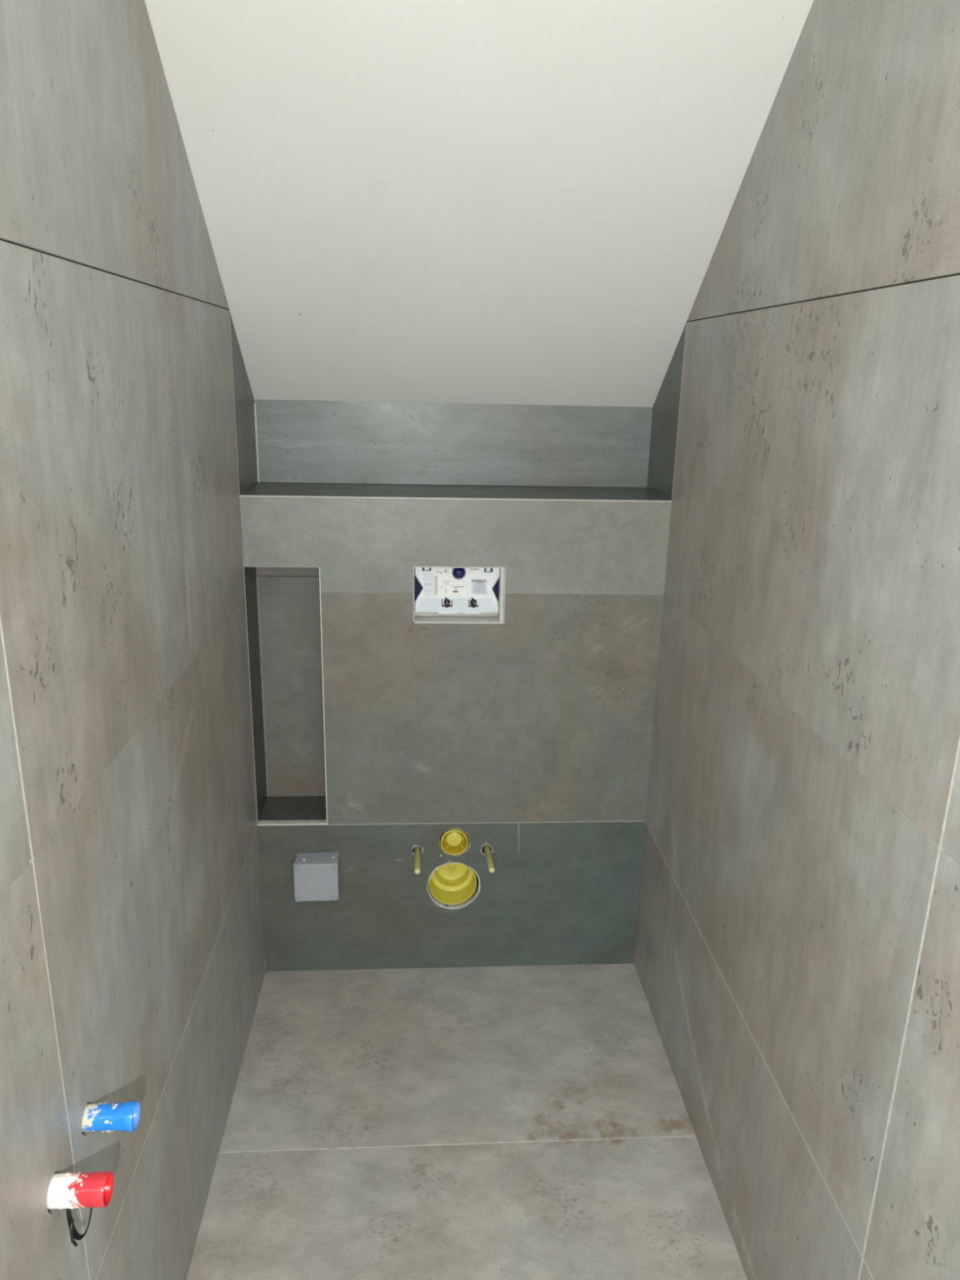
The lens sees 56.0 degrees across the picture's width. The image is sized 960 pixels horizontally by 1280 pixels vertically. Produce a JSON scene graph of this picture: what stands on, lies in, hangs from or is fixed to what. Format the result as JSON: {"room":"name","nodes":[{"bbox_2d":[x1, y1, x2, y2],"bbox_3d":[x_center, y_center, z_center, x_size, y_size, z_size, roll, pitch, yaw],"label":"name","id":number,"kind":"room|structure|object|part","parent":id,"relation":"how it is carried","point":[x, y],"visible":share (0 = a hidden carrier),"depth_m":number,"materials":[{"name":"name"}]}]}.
{"room":"building under construction","nodes":[
{"label":"building under construction","id":0,"kind":"room"},
{"bbox_2d":[0,0,265,1279],"bbox_3d":[-0.516,-0.093,0.816,0.122,2.770,2.990,0,17,-4],"label":"wall","id":1,"kind":"structure","parent":0,"point":[132,963],"depth_m":1.19,"materials":[{"name":"tile"}]},
{"bbox_2d":[46,1170,113,1209],"bbox_3d":[-0.452,0.608,0.997,0.080,0.050,0.050,0,17,-4],"label":"pipe","id":2,"kind":"object","parent":1,"relation":"attached to","point":[94,1189],"visible":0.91,"depth_m":0.98,"materials":[{"name":"red plastic"}]},
{"bbox_2d":[66,1208,92,1247],"bbox_3d":[-0.442,0.637,0.995,0.028,0.063,0.020,0,17,-4],"label":"strap","id":3,"kind":"object","parent":2,"relation":"hanging from","point":[74,1234],"visible":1,"depth_m":1.00,"materials":[{"name":"black plastic"}]},
{"bbox_2d":[81,1101,140,1132],"bbox_3d":[-0.459,0.580,1.096,0.080,0.045,0.045,0,17,-4],"label":"pipe","id":4,"kind":"object","parent":1,"relation":"attached to","point":[104,1117],"visible":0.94,"depth_m":1.08,"materials":[{"name":"blue plastic"}]},
{"bbox_2d":[239,399,671,971],"bbox_3d":[-0.074,0.093,2.335,0.990,1.562,0.330,0,17,-4],"label":"wall","id":5,"kind":"structure","parent":0,"point":[529,735],"depth_m":2.23,"materials":[{"name":"tile"}]},
{"bbox_2d":[243,566,257,824],"bbox_3d":[-0.545,0.146,2.148,0.001,0.654,0.002,0,17,-4],"label":"trim","id":6,"kind":"structure","parent":5,"relation":"attached to","point":[243,566],"depth_m":2.14,"materials":[{"name":"silver metal"}]},
{"bbox_2d":[257,823,326,825],"bbox_3d":[-0.467,0.460,2.248,0.173,0.002,0.005,0,17,-4],"label":"trim","id":7,"kind":"structure","parent":5,"relation":"attached to","point":[313,824],"depth_m":2.25,"materials":[{"name":"silver metal"}]},
{"bbox_2d":[266,566,319,567],"bbox_3d":[-0.453,-0.168,2.061,0.173,0.001,0.004,0,17,-4],"label":"trim","id":8,"kind":"structure","parent":5,"relation":"attached to","point":[267,566],"depth_m":2.06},
{"bbox_2d":[293,851,340,902],"bbox_3d":[-0.408,0.594,2.260,0.108,0.109,0.058,0,17,-4],"label":"junction box","id":9,"kind":"object","parent":5,"relation":"attached to","point":[316,874],"visible":1,"depth_m":2.24,"materials":[{"name":"grey plastic"}]},
{"bbox_2d":[319,567,327,824],"bbox_3d":[-0.375,0.146,2.160,0.002,0.654,0.005,0,17,-4],"label":"trim","id":10,"kind":"structure","parent":5,"relation":"attached to","point":[319,567],"depth_m":2.15,"materials":[{"name":"silver metal"}]},
{"bbox_2d":[411,844,423,874],"bbox_3d":[-0.157,0.543,2.256,0.033,0.033,0.130,0,17,-4],"label":"rod","id":11,"kind":"object","parent":5,"relation":"attached to","point":[417,853],"visible":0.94,"depth_m":2.25,"materials":[{"name":"yellow plastic"}]},
{"bbox_2d":[426,862,479,909],"bbox_3d":[-0.070,0.621,2.368,0.138,0.138,0.092,0,17,-4],"label":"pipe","id":12,"kind":"object","parent":5,"relation":"attached to","point":[451,884],"visible":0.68,"depth_m":2.38,"materials":[{"name":"yellow plastic"}]},
{"bbox_2d":[439,827,470,855],"bbox_3d":[-0.065,0.508,2.304,0.081,0.079,0.042,0,17,-4],"label":"cap","id":13,"kind":"object","parent":5,"relation":"attached to","point":[454,841],"visible":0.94,"depth_m":2.30,"materials":[{"name":"yellow plastic"}]},
{"bbox_2d":[239,495,671,502],"bbox_3d":[-0.047,-0.320,2.041,0.978,0.002,0.003,0,17,-4],"label":"trim","id":14,"kind":"structure","parent":5,"relation":"attached to","point":[239,495],"depth_m":2.04,"materials":[{"name":"silver metal"}]},
{"bbox_2d":[413,566,505,623],"bbox_3d":[-0.051,-0.120,2.136,0.214,0.149,0.071,0,17,-4],"label":"toilet flush plate","id":15,"kind":"object","parent":5,"relation":"attached to","point":[441,594],"visible":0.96,"depth_m":2.15,"materials":[{"name":"white plastic"}]},
{"bbox_3d":[-0.147,-0.120,2.147,0.024,0.106,0.008,0,17,-4],"label":"panel","id":16,"kind":"part","parent":15,"relation":"part of","materials":[{"name":"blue plastic"}]},
{"bbox_2d":[424,568,485,595],"bbox_3d":[-0.057,-0.138,2.139,0.146,0.064,0.001,0,17,-4],"label":"print","id":17,"kind":"object","parent":15,"relation":"attached to","point":[437,581],"depth_m":2.14},
{"bbox_3d":[-0.050,-0.158,2.131,0.031,0.031,0.018,0,17,-4],"label":"knob","id":18,"kind":"part","parent":15,"relation":"part of","materials":[{"name":"blue plastic"}]},
{"bbox_3d":[0.036,-0.120,2.159,0.024,0.106,0.008,0,17,-4],"label":"panel","id":19,"kind":"part","parent":15,"relation":"part of","materials":[{"name":"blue plastic"}]},
{"bbox_2d":[480,842,494,873],"bbox_3d":[0.020,0.543,2.268,0.037,0.037,0.130,0,17,-4],"label":"rod","id":20,"kind":"object","parent":5,"relation":"attached to","point":[487,852],"visible":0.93,"depth_m":2.26,"materials":[{"name":"yellow plastic"}]},
{"bbox_2d":[186,963,747,1279],"bbox_3d":[0.006,1.249,1.187,0.994,0.030,2.860,0,17,-4],"label":"floor","id":21,"kind":"structure","parent":0,"point":[512,1122],"depth_m":1.86,"materials":[{"name":"tile"}]},
{"bbox_2d":[144,0,813,407],"bbox_3d":[0.049,-0.778,0.624,0.978,1.301,2.945,0,17,-4],"label":"ceiling","id":22,"kind":"structure","parent":0,"point":[477,202],"depth_m":1.60,"materials":[{"name":"white paint"}]},
{"bbox_2d":[633,0,959,1279],"bbox_3d":[0.580,-0.090,0.890,0.122,2.770,2.990,0,17,-4],"label":"wall","id":23,"kind":"structure","parent":0,"point":[797,962],"depth_m":1.28,"materials":[{"name":"tile"}]}
]}

